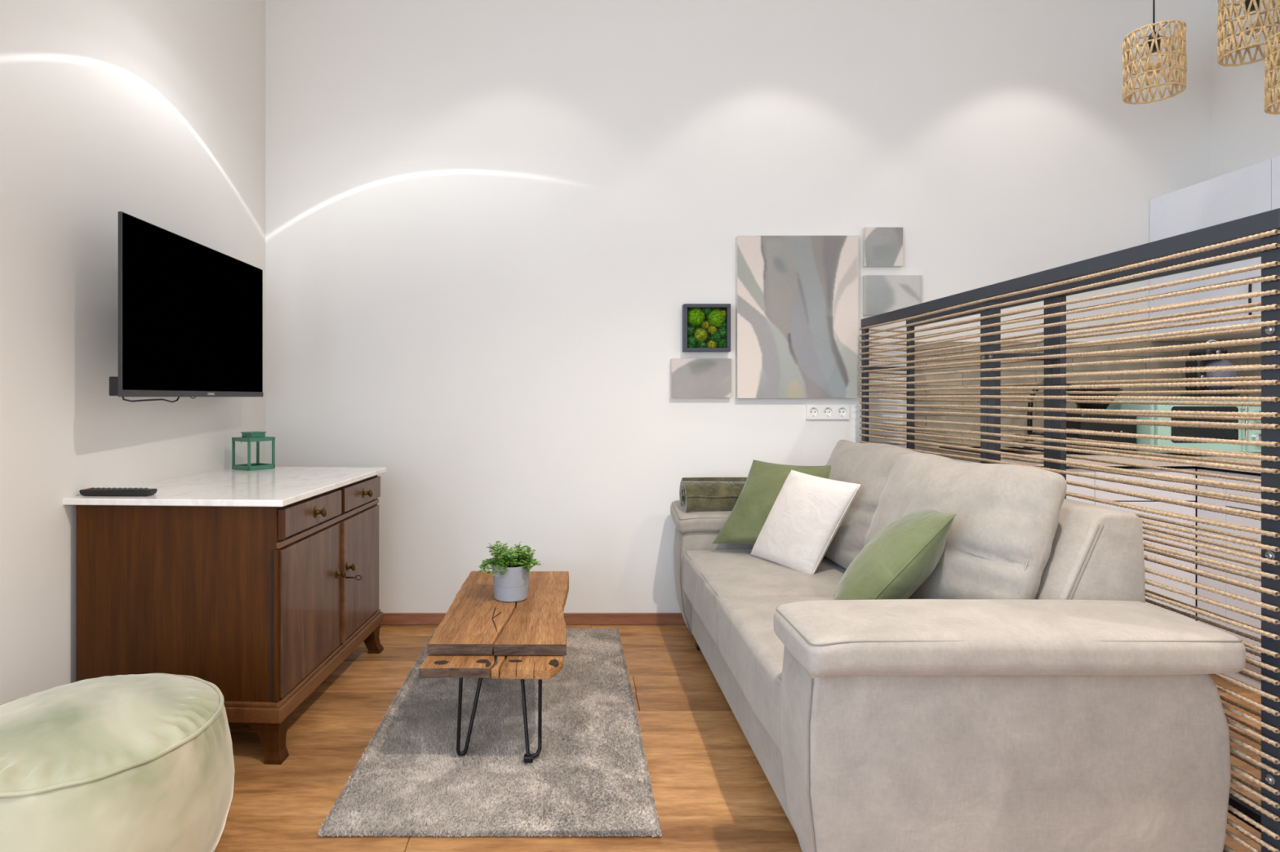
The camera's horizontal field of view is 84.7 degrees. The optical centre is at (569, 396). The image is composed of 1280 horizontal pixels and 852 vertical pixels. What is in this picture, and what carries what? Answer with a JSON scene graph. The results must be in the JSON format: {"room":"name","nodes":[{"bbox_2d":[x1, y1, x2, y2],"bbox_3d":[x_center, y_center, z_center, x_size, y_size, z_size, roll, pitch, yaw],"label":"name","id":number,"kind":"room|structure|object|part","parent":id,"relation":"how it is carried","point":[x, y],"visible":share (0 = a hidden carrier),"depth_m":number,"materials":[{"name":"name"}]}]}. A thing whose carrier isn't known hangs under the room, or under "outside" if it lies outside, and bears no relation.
{"room":"living room","nodes":[
{"label":"living room","id":0,"kind":"room"},
{"bbox_2d":[0,0,265,704],"bbox_3d":[-1.745,-0.430,0.820,0.200,3.300,5.259,0,0,3],"label":"wall","id":1,"kind":"structure","parent":0,"point":[153,112],"depth_m":2.26,"materials":[{"name":"white paint"}]},
{"bbox_2d":[109,211,262,402],"bbox_3d":[-1.448,-0.271,2.602,0.191,0.584,0.968,0,0,0],"label":"television","id":2,"kind":"object","parent":1,"relation":"attached to","point":[190,313],"visible":1,"depth_m":2.45,"materials":[{"name":"black plastic"}]},
{"bbox_2d":[492,563,530,602],"bbox_3d":[-0.221,0.694,2.640,0.145,0.131,0.145,0,0,0],"label":"pot","id":3,"kind":"object","parent":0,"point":[512,586],"depth_m":2.58,"materials":[{"name":"white ceramic"}]},
{"bbox_2d":[265,0,1209,625],"bbox_3d":[0.552,-0.480,3.515,5.505,3.400,0.150,0,0,0],"label":"wall","id":4,"kind":"structure","parent":0,"point":[491,225],"depth_m":3.44,"materials":[{"name":"white paint"}]},
{"bbox_2d":[381,613,685,624],"bbox_3d":[0.085,1.091,3.433,3.150,0.056,0.014,0,0,0],"label":"baseboard","id":5,"kind":"structure","parent":4,"relation":"attached to","point":[388,618],"depth_m":3.43,"materials":[{"name":"brown wood"}]},
{"bbox_2d":[670,358,731,397],"bbox_3d":[0.644,-0.092,3.424,0.294,0.191,0.030,0,0,0],"label":"print","id":6,"kind":"object","parent":4,"relation":"attached to","point":[689,377],"visible":1,"depth_m":3.41},
{"bbox_2d":[682,303,730,351],"bbox_3d":[0.669,-0.336,3.411,0.228,0.231,0.055,0,0,0],"label":"picture","id":7,"kind":"object","parent":4,"relation":"attached to","point":[706,327],"visible":1,"depth_m":3.40,"materials":[{"name":"plant"}]},
{"bbox_3d":[0.563,-0.336,3.414,0.018,0.196,0.050,0,0,0],"label":"frame","id":8,"kind":"part","parent":7,"relation":"part of","materials":[{"name":"stone"}]},
{"bbox_3d":[0.669,-0.229,3.414,0.228,0.018,0.050,0,0,0],"label":"frame","id":9,"kind":"part","parent":7,"relation":"part of","materials":[{"name":"stone"}]},
{"bbox_3d":[0.669,-0.443,3.414,0.228,0.018,0.050,0,0,0],"label":"frame","id":10,"kind":"part","parent":7,"relation":"part of","materials":[{"name":"stone"}]},
{"bbox_3d":[0.774,-0.336,3.414,0.018,0.196,0.050,0,0,0],"label":"frame","id":11,"kind":"part","parent":7,"relation":"part of","materials":[{"name":"stone"}]},
{"bbox_2d":[735,235,857,398],"bbox_3d":[1.112,-0.390,3.421,0.590,0.792,0.036,0,0,0],"label":"print","id":12,"kind":"object","parent":4,"relation":"attached to","point":[797,296],"visible":1,"depth_m":3.40},
{"bbox_2d":[805,404,849,419],"bbox_3d":[1.267,0.075,3.434,0.212,0.068,0.011,0,0,0],"label":"socket","id":13,"kind":"object","parent":4,"relation":"attached to","point":[812,411],"visible":1,"depth_m":3.43,"materials":[{"name":"white plastic"}]},
{"bbox_2d":[862,227,902,267],"bbox_3d":[1.536,-0.734,3.426,0.188,0.191,0.026,0,0,0],"label":"print","id":14,"kind":"object","parent":4,"relation":"attached to","point":[882,247],"visible":1,"depth_m":3.41},
{"bbox_2d":[862,275,921,315],"bbox_3d":[1.581,-0.497,3.426,0.278,0.194,0.026,0,0,0],"label":"print","id":15,"kind":"object","parent":4,"relation":"attached to","point":[882,294],"visible":0.89,"depth_m":3.41},
{"bbox_2d":[914,342,1205,445],"bbox_3d":[2.413,-0.017,3.434,1.482,0.510,0.011,0,0,0],"label":"backsplash","id":16,"kind":"structure","parent":4,"relation":"attached to","point":[1018,422],"depth_m":3.43,"materials":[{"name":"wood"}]},
{"bbox_2d":[213,625,1261,851],"bbox_3d":[0.627,1.170,0.820,5.255,0.100,5.440,0,0,0],"label":"floor","id":17,"kind":"structure","parent":0,"point":[712,793],"depth_m":2.13,"materials":[{"name":"brown wood"}]},
{"bbox_2d":[0,673,234,851],"bbox_3d":[-1.156,0.924,1.656,0.648,0.386,0.651,0,0,0],"label":"pouf","id":18,"kind":"object","parent":17,"relation":"on","point":[131,762],"visible":1,"depth_m":1.53,"materials":[{"name":"green fabric"}]},
{"bbox_2d":[62,466,386,764],"bbox_3d":[-1.170,0.717,2.639,0.750,0.806,0.995,0,0,3],"label":"sideboard","id":19,"kind":"object","parent":17,"relation":"on","point":[256,586],"visible":0.95,"depth_m":2.17,"materials":[{"name":"brown wood"}]},
{"bbox_2d":[79,487,157,496],"bbox_3d":[-1.435,0.303,2.222,0.229,0.024,0.048,0,0,2],"label":"remote control","id":20,"kind":"object","parent":19,"relation":"on","point":[93,491],"visible":1,"depth_m":2.20,"materials":[{"name":"black plastic"}]},
{"bbox_2d":[231,431,275,471],"bbox_3d":[-1.378,0.233,3.045,0.126,0.161,0.126,0,0,33],"label":"lantern","id":21,"kind":"object","parent":19,"relation":"on","point":[252,451],"visible":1,"depth_m":3.01,"materials":[{"name":"green metal"}]},
{"bbox_3d":[-1.458,0.246,3.028,0.009,0.134,0.009,0,0,33],"label":"corner post","id":22,"kind":"part","parent":21,"relation":"part of","materials":[{"name":"green metal"}]},
{"bbox_3d":[-1.409,0.243,2.997,0.106,0.104,0.002,0,0,33],"label":"pane","id":23,"kind":"part","parent":21,"relation":"part of","materials":[{"name":"white"}]},
{"bbox_3d":[-1.361,0.246,2.966,0.009,0.134,0.009,0,0,33],"label":"corner post","id":24,"kind":"part","parent":21,"relation":"part of","materials":[{"name":"green metal"}]},
{"bbox_3d":[-1.378,0.177,3.045,0.126,0.004,0.126,0,0,33],"label":"lid","id":25,"kind":"part","parent":21,"relation":"part of","materials":[{"name":"green metal"}]},
{"bbox_3d":[-1.378,0.300,3.045,0.124,0.010,0.124,0,0,33],"label":"frame rail","id":26,"kind":"part","parent":21,"relation":"part of","materials":[{"name":"green metal"}]},
{"bbox_3d":[-1.378,0.185,3.045,0.124,0.012,0.124,0,0,33],"label":"frame rail","id":27,"kind":"part","parent":21,"relation":"part of","materials":[{"name":"green metal"}]},
{"bbox_3d":[-1.330,0.243,3.014,0.002,0.104,0.106,0,0,33],"label":"pane","id":28,"kind":"part","parent":21,"relation":"part of","materials":[{"name":"white"}]},
{"bbox_3d":[-1.298,0.246,3.062,0.009,0.134,0.009,0,0,33],"label":"corner post","id":29,"kind":"part","parent":21,"relation":"part of","materials":[{"name":"green metal"}]},
{"bbox_3d":[-0.902,0.703,2.148,0.015,0.466,0.014,0,0,3],"label":"corner post","id":30,"kind":"part","parent":19,"relation":"part of","materials":[{"name":"brown wood"}]},
{"bbox_3d":[-0.880,0.703,2.393,0.012,0.458,0.473,0,0,3],"label":"door","id":31,"kind":"part","parent":19,"relation":"part of","materials":[{"name":"brown wood"}]},
{"bbox_3d":[-0.877,0.394,2.390,0.018,0.092,0.468,0,0,3],"label":"drawer","id":32,"kind":"part","parent":19,"relation":"part of","materials":[{"name":"brown wood"}]},
{"bbox_3d":[-0.849,0.394,2.389,0.038,0.042,0.042,0,0,3],"label":"knob","id":33,"kind":"part","parent":19,"relation":"part of","materials":[{"name":"gold metal"}]},
{"bbox_3d":[-0.876,0.458,2.614,0.020,0.020,0.934,0,0,3],"label":"drawer rail","id":34,"kind":"part","parent":19,"relation":"part of","materials":[{"name":"brown wood"}]},
{"bbox_3d":[-0.845,0.655,2.591,0.035,0.038,0.038,0,0,3],"label":"knob","id":35,"kind":"part","parent":19,"relation":"part of","materials":[{"name":"gold metal"}]},
{"bbox_3d":[-0.840,0.655,2.689,0.035,0.038,0.038,0,0,3],"label":"knob","id":36,"kind":"part","parent":19,"relation":"part of","materials":[{"name":"gold metal"}]},
{"bbox_3d":[-0.854,0.703,2.861,0.012,0.458,0.415,0,0,3],"label":"door","id":37,"kind":"part","parent":19,"relation":"part of","materials":[{"name":"brown wood"}]},
{"bbox_3d":[-0.851,0.394,2.858,0.018,0.092,0.428,0,0,3],"label":"drawer","id":38,"kind":"part","parent":19,"relation":"part of","materials":[{"name":"brown wood"}]},
{"bbox_3d":[-0.823,0.394,2.856,0.038,0.042,0.042,0,0,3],"label":"knob","id":39,"kind":"part","parent":19,"relation":"part of","materials":[{"name":"gold metal"}]},
{"bbox_2d":[317,627,662,837],"bbox_3d":[-0.202,1.108,2.547,0.895,0.023,1.574,0,0,0],"label":"rug","id":40,"kind":"object","parent":17,"relation":"on","point":[589,775],"visible":0.73,"depth_m":2.11,"materials":[{"name":"grey carpet"}]},
{"bbox_2d":[418,571,568,763],"bbox_3d":[-0.223,0.929,2.549,0.442,0.339,1.003,0,0,0],"label":"coffee table","id":41,"kind":"object","parent":40,"relation":"on","point":[528,637],"visible":0.95,"depth_m":2.20,"materials":[{"name":"brown wood"}]},
{"bbox_3d":[-0.301,0.964,2.158,0.102,0.267,0.022,0,0,-37],"label":"hairpin leg","id":42,"kind":"part","parent":41,"relation":"part of","materials":[{"name":"black metal"}]},
{"bbox_2d":[478,541,540,602],"bbox_3d":[-0.233,0.655,2.641,0.225,0.208,0.223,0,0,-41],"label":"potted herb","id":43,"kind":"object","parent":41,"relation":"on","point":[511,572],"visible":1,"depth_m":2.59,"materials":[{"name":"plant"}]},
{"bbox_3d":[-0.133,0.964,2.147,0.094,0.267,0.054,0,0,39],"label":"hairpin leg","id":44,"kind":"part","parent":41,"relation":"part of","materials":[{"name":"black metal"}]},
{"bbox_2d":[670,440,1245,851],"bbox_3d":[0.933,0.651,2.389,0.902,0.939,1.981,0,0,0],"label":"sofa","id":45,"kind":"object","parent":17,"relation":"on","point":[1028,695],"visible":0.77,"depth_m":1.45,"materials":[{"name":"beige fabric"}]},
{"bbox_2d":[679,477,746,512],"bbox_3d":[0.690,0.457,3.208,0.344,0.169,0.175,0,0,0],"label":"rolled blanket","id":46,"kind":"object","parent":45,"relation":"on","point":[695,494],"visible":0.8,"depth_m":3.14,"materials":[{"name":"fabric"}]},
{"bbox_3d":[0.938,0.832,3.235,0.881,0.466,0.220,0,0,0],"label":"arm","id":47,"kind":"part","parent":45,"relation":"part of"},
{"bbox_2d":[683,549,846,648],"bbox_3d":[0.838,0.778,2.757,0.677,0.236,0.731,0,0,0],"label":"seat cushion","id":48,"kind":"object","parent":45,"relation":"on","point":[710,576],"depth_m":2.61,"materials":[{"name":"beige fabric"}]},
{"bbox_2d":[712,459,831,545],"bbox_3d":[0.884,0.458,2.963,0.511,0.354,0.224,0,0,32],"label":"throw pillow","id":49,"kind":"object","parent":45,"relation":"on","point":[765,481],"visible":0.53,"depth_m":2.96,"materials":[{"name":"green fabric"}]},
{"bbox_2d":[718,596,834,753],"bbox_3d":[0.837,0.777,2.020,0.677,0.239,0.731,0,0,0],"label":"seat cushion","id":50,"kind":"object","parent":45,"relation":"on","point":[748,643],"depth_m":2.00,"materials":[{"name":"beige fabric"}]},
{"bbox_2d":[750,470,860,574],"bbox_3d":[0.901,0.488,2.715,0.133,0.389,0.516,0,0,-22],"label":"throw pillow","id":51,"kind":"object","parent":45,"relation":"on","point":[808,511],"visible":0.98,"depth_m":2.65,"materials":[{"name":"beige fabric"}]},
{"bbox_2d":[823,440,920,568],"bbox_3d":[1.139,0.424,2.757,0.255,0.485,0.674,0,0,0],"label":"cushion","id":52,"kind":"object","parent":45,"relation":"on","point":[868,465],"depth_m":2.61,"materials":[{"name":"beige fabric"}]},
{"bbox_2d":[833,510,955,599],"bbox_3d":[0.904,0.492,1.986,0.300,0.393,0.446,0,0,21],"label":"throw pillow","id":53,"kind":"object","parent":45,"relation":"on","point":[896,561],"visible":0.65,"depth_m":1.84,"materials":[{"name":"green fabric"}]},
{"bbox_2d":[863,453,1066,599],"bbox_3d":[1.096,0.423,2.045,0.245,0.484,0.682,0,0,-7],"label":"cushion","id":54,"kind":"object","parent":45,"relation":"on","point":[1006,538],"depth_m":1.80,"materials":[{"name":"beige fabric"}]},
{"bbox_3d":[0.938,0.809,1.550,0.881,0.511,0.209,0,0,0],"label":"arm","id":55,"kind":"part","parent":45,"relation":"part of"},
{"bbox_3d":[1.202,0.664,2.390,0.364,0.772,1.444,0,0,0],"label":"frame","id":56,"kind":"part","parent":45,"relation":"part of","materials":[{"name":"beige fabric"}]},
{"bbox_2d":[1035,466,1094,504],"bbox_3d":[1.913,0.700,3.134,0.447,0.840,0.587,0,0,0],"label":"base cabinet","id":57,"kind":"object","parent":17,"relation":"on","point":[1074,489],"visible":0.02,"depth_m":2.84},
{"bbox_3d":[1.913,0.635,2.849,0.445,0.684,0.019,0,0,0],"label":"door","id":58,"kind":"part","parent":57,"relation":"part of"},
{"bbox_2d":[859,208,1279,851],"bbox_3d":[1.518,0.374,2.362,0.265,1.492,1.999,0,0,0],"label":"divider","id":59,"kind":"object","parent":17,"relation":"on","point":[1258,235],"depth_m":1.75,"materials":[{"name":"metal"}]},
{"bbox_3d":[1.410,0.394,3.330,0.020,1.452,0.040,0,0,0],"label":"post","id":60,"kind":"part","parent":59,"relation":"part of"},
{"bbox_3d":[1.626,0.394,3.330,0.020,1.452,0.040,0,0,0],"label":"post","id":61,"kind":"part","parent":59,"relation":"part of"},
{"bbox_3d":[1.410,-0.352,2.845,0.026,0.040,1.009,0,0,0],"label":"rail","id":62,"kind":"part","parent":59,"relation":"part of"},
{"bbox_3d":[1.626,-0.352,2.845,0.026,0.040,1.009,0,0,0],"label":"rail","id":63,"kind":"part","parent":59,"relation":"part of","materials":[{"name":"black metal"}]},
{"bbox_3d":[1.410,0.394,2.361,0.020,1.452,0.040,0,0,0],"label":"post","id":64,"kind":"part","parent":59,"relation":"part of","materials":[{"name":"black metal"}]},
{"bbox_3d":[1.410,0.394,2.319,0.020,1.452,0.040,0,0,0],"label":"post","id":65,"kind":"part","parent":59,"relation":"part of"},
{"bbox_3d":[1.626,0.394,2.361,0.020,1.452,0.040,0,0,0],"label":"post","id":66,"kind":"part","parent":59,"relation":"part of","materials":[{"name":"black metal"}]},
{"bbox_3d":[1.626,0.394,2.319,0.020,1.452,0.040,0,0,0],"label":"post","id":67,"kind":"part","parent":59,"relation":"part of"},
{"bbox_3d":[1.410,-0.352,1.857,0.026,0.040,0.965,0,0,0],"label":"rail","id":68,"kind":"part","parent":59,"relation":"part of","materials":[{"name":"black metal"}]},
{"bbox_3d":[1.626,-0.352,1.857,0.026,0.040,0.965,0,0,0],"label":"rail","id":69,"kind":"part","parent":59,"relation":"part of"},
{"bbox_3d":[1.626,1.000,1.857,0.020,0.040,0.883,0,0,0],"label":"rail","id":70,"kind":"part","parent":59,"relation":"part of","materials":[{"name":"black metal"}]},
{"bbox_3d":[1.410,0.394,1.395,0.020,1.452,0.040,0,0,0],"label":"post","id":71,"kind":"part","parent":59,"relation":"part of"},
{"bbox_2d":[1094,466,1195,620],"bbox_3d":[2.342,0.700,3.134,0.411,0.840,0.587,0,0,0],"label":"base cabinet","id":72,"kind":"object","parent":17,"relation":"on","point":[1116,497],"visible":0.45,"depth_m":2.84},
{"bbox_3d":[2.342,0.358,2.849,0.409,0.130,0.019,0,0,0],"label":"drawer","id":73,"kind":"part","parent":72,"relation":"part of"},
{"bbox_2d":[1196,466,1261,689],"bbox_3d":[2.845,0.700,2.469,0.594,0.840,0.738,0,0,0],"label":"base cabinet","id":74,"kind":"object","parent":17,"relation":"on","point":[1256,596],"visible":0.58,"depth_m":2.69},
{"bbox_2d":[914,445,1261,473],"bbox_3d":[2.413,0.260,2.454,1.457,0.040,1.947,0,0,0],"label":"countertop","id":75,"kind":"structure","parent":74,"relation":"on","point":[1137,461],"depth_m":2.82,"materials":[{"name":"stone"}]},
{"bbox_2d":[938,446,1073,454],"bbox_3d":[1.920,0.330,3.100,0.360,0.192,0.380,0,0,0],"label":"sink","id":76,"kind":"object","parent":75,"relation":"in","point":[1012,447],"visible":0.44,"depth_m":3.18,"materials":[{"name":"black metal"}]},
{"bbox_3d":[1.920,0.333,3.100,0.318,0.186,0.338,0,0,0],"label":"bowl","id":77,"kind":"part","parent":76,"relation":"part of","materials":[{"name":"black plastic"}]},
{"bbox_2d":[1022,381,1079,448],"bbox_3d":[2.276,0.078,3.263,0.277,0.323,0.065,0,0,8],"label":"tap","id":78,"kind":"object","parent":75,"relation":"on","point":[1029,422],"visible":0.27,"depth_m":3.27,"materials":[{"name":"black metal"}]},
{"bbox_3d":[2.222,0.172,3.252,0.121,0.018,0.018,0,0,20],"label":"lever","id":79,"kind":"part","parent":78,"relation":"part of","materials":[{"name":"black plastic"}]},
{"bbox_2d":[1066,384,1137,453],"bbox_3d":[2.222,0.091,2.965,0.240,0.290,0.200,0,0,0],"label":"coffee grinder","id":80,"kind":"object","parent":75,"relation":"on","point":[1116,428],"visible":0.33,"depth_m":2.87,"materials":[{"name":"black plastic"}]},
{"bbox_3d":[2.222,-0.042,2.965,0.186,0.023,0.186,0,0,0],"label":"lid","id":81,"kind":"part","parent":80,"relation":"part of","materials":[{"name":"black plastic"}]},
{"bbox_2d":[1106,399,1261,453],"bbox_3d":[2.582,0.122,2.929,0.460,0.235,0.322,0,0,0],"label":"microwave oven","id":82,"kind":"object","parent":75,"relation":"on","point":[1205,433],"visible":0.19,"depth_m":2.79,"materials":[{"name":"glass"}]},
{"bbox_3d":[2.525,0.116,2.806,0.338,0.216,0.022,0,0,0],"label":"door","id":83,"kind":"part","parent":82,"relation":"part of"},
{"bbox_2d":[1177,339,1239,397],"bbox_3d":[2.680,-0.117,2.930,0.201,0.240,0.201,0,0,0],"label":"machine","id":84,"kind":"object","parent":82,"relation":"on","point":[1216,362],"visible":0.41,"depth_m":2.88,"materials":[{"name":"black plastic"}]},
{"bbox_2d":[1177,390,1239,397],"bbox_3d":[2.680,-0.012,2.930,0.196,0.030,0.196,0,0,0],"label":"drip tray","id":85,"kind":"object","parent":84,"relation":"on","point":[1195,395],"depth_m":2.86,"materials":[{"name":"plastic"}]},
{"bbox_3d":[2.702,-0.095,2.930,0.143,0.136,0.168,0,0,0],"label":"water tank","id":86,"kind":"part","parent":84,"relation":"part of","materials":[{"name":"blue plastic"}]},
{"bbox_3d":[2.688,0.111,2.782,0.010,0.144,0.028,0,0,0],"label":"handle","id":87,"kind":"part","parent":82,"relation":"part of","materials":[{"name":"silver metal"}]},
{"bbox_3d":[2.752,0.116,2.806,0.112,0.216,0.022,0,0,0],"label":"control panel","id":88,"kind":"part","parent":82,"relation":"part of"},
{"bbox_3d":[2.558,0.635,2.775,0.019,0.684,0.123,0,0,0],"label":"filler panel","id":89,"kind":"part","parent":74,"relation":"part of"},
{"bbox_3d":[2.558,0.358,2.406,0.019,0.130,0.610,0,0,0],"label":"drawer","id":90,"kind":"part","parent":74,"relation":"part of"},
{"bbox_3d":[2.558,0.702,2.406,0.019,0.550,0.610,0,0,0],"label":"door","id":91,"kind":"part","parent":74,"relation":"part of","materials":[{"name":"white"}]},
{"bbox_2d":[1209,0,1279,341],"bbox_3d":[3.230,-0.480,0.745,0.150,3.400,5.390,0,0,0],"label":"wall","id":92,"kind":"structure","parent":0,"point":[1242,135],"depth_m":3.30,"materials":[{"name":"white paint"}]},
{"bbox_2d":[1149,159,1271,342],"bbox_3d":[2.988,-0.621,3.140,0.332,0.698,0.596,0,0,0],"label":"upper cabinet","id":93,"kind":"object","parent":92,"relation":"attached to","point":[1246,192],"visible":0.38,"depth_m":3.12,"materials":[{"name":"white laminate"}]},
{"bbox_3d":[2.839,-0.409,2.902,0.033,0.164,0.010,0,0,0],"label":"handle","id":94,"kind":"part","parent":93,"relation":"part of","materials":[{"name":"black metal"}]},
{"bbox_2d":[1210,337,1261,397],"bbox_3d":[3.149,-0.017,2.192,0.011,0.510,2.483,0,0,0],"label":"trim","id":95,"kind":"structure","parent":92,"relation":"attached to","point":[1253,348],"depth_m":3.24,"materials":[{"name":"tile"}]},
{"bbox_2d":[1271,155,1279,209],"bbox_3d":[2.988,-0.621,2.541,0.332,0.698,0.601,0,0,0],"label":"upper cabinet","id":96,"kind":"object","parent":92,"relation":"attached to","point":[1275,161],"visible":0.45,"depth_m":2.82,"materials":[{"name":"white laminate"}]},
{"bbox_3d":[0.552,-2.140,0.820,5.505,0.120,5.540,0,0,0],"label":"ceiling","id":97,"kind":"structure","parent":0,"visible":0},
{"bbox_2d":[1122,0,1186,104],"bbox_3d":[2.452,-1.673,2.930,0.206,0.812,0.209,0,0,-17],"label":"pendant lamp","id":98,"kind":"object","parent":97,"relation":"hanging from","point":[1154,64],"visible":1,"depth_m":2.90,"materials":[{"name":"wicker"}]},
{"bbox_3d":[2.452,-1.794,2.930,0.006,0.533,0.006,0,0,-17],"label":"cord","id":99,"kind":"part","parent":98,"relation":"part of","materials":[{"name":"black plastic"}]},
{"bbox_3d":[2.452,-1.401,2.930,0.062,0.097,0.062,0,0,-17],"label":"bulb","id":100,"kind":"part","parent":98,"relation":"part of","materials":[{"name":"white glass"}]},
{"bbox_2d":[1217,0,1279,66],"bbox_3d":[2.738,-1.725,2.800,0.209,0.710,0.206,0,0,10],"label":"pendant lamp","id":101,"kind":"object","parent":97,"relation":"hanging from","point":[1253,21],"visible":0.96,"depth_m":2.79,"materials":[{"name":"wicker"}]},
{"bbox_3d":[2.738,-1.504,2.800,0.062,0.097,0.062,0,0,10],"label":"bulb","id":102,"kind":"part","parent":101,"relation":"part of","materials":[{"name":"white glass"}]},
{"bbox_2d":[1263,31,1279,115],"bbox_3d":[2.710,-1.581,2.580,0.209,0.997,0.206,0,0,-36],"label":"pendant lamp","id":103,"kind":"object","parent":97,"relation":"hanging from","point":[1270,96],"visible":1,"depth_m":2.61,"materials":[{"name":"wicker"}]}
]}

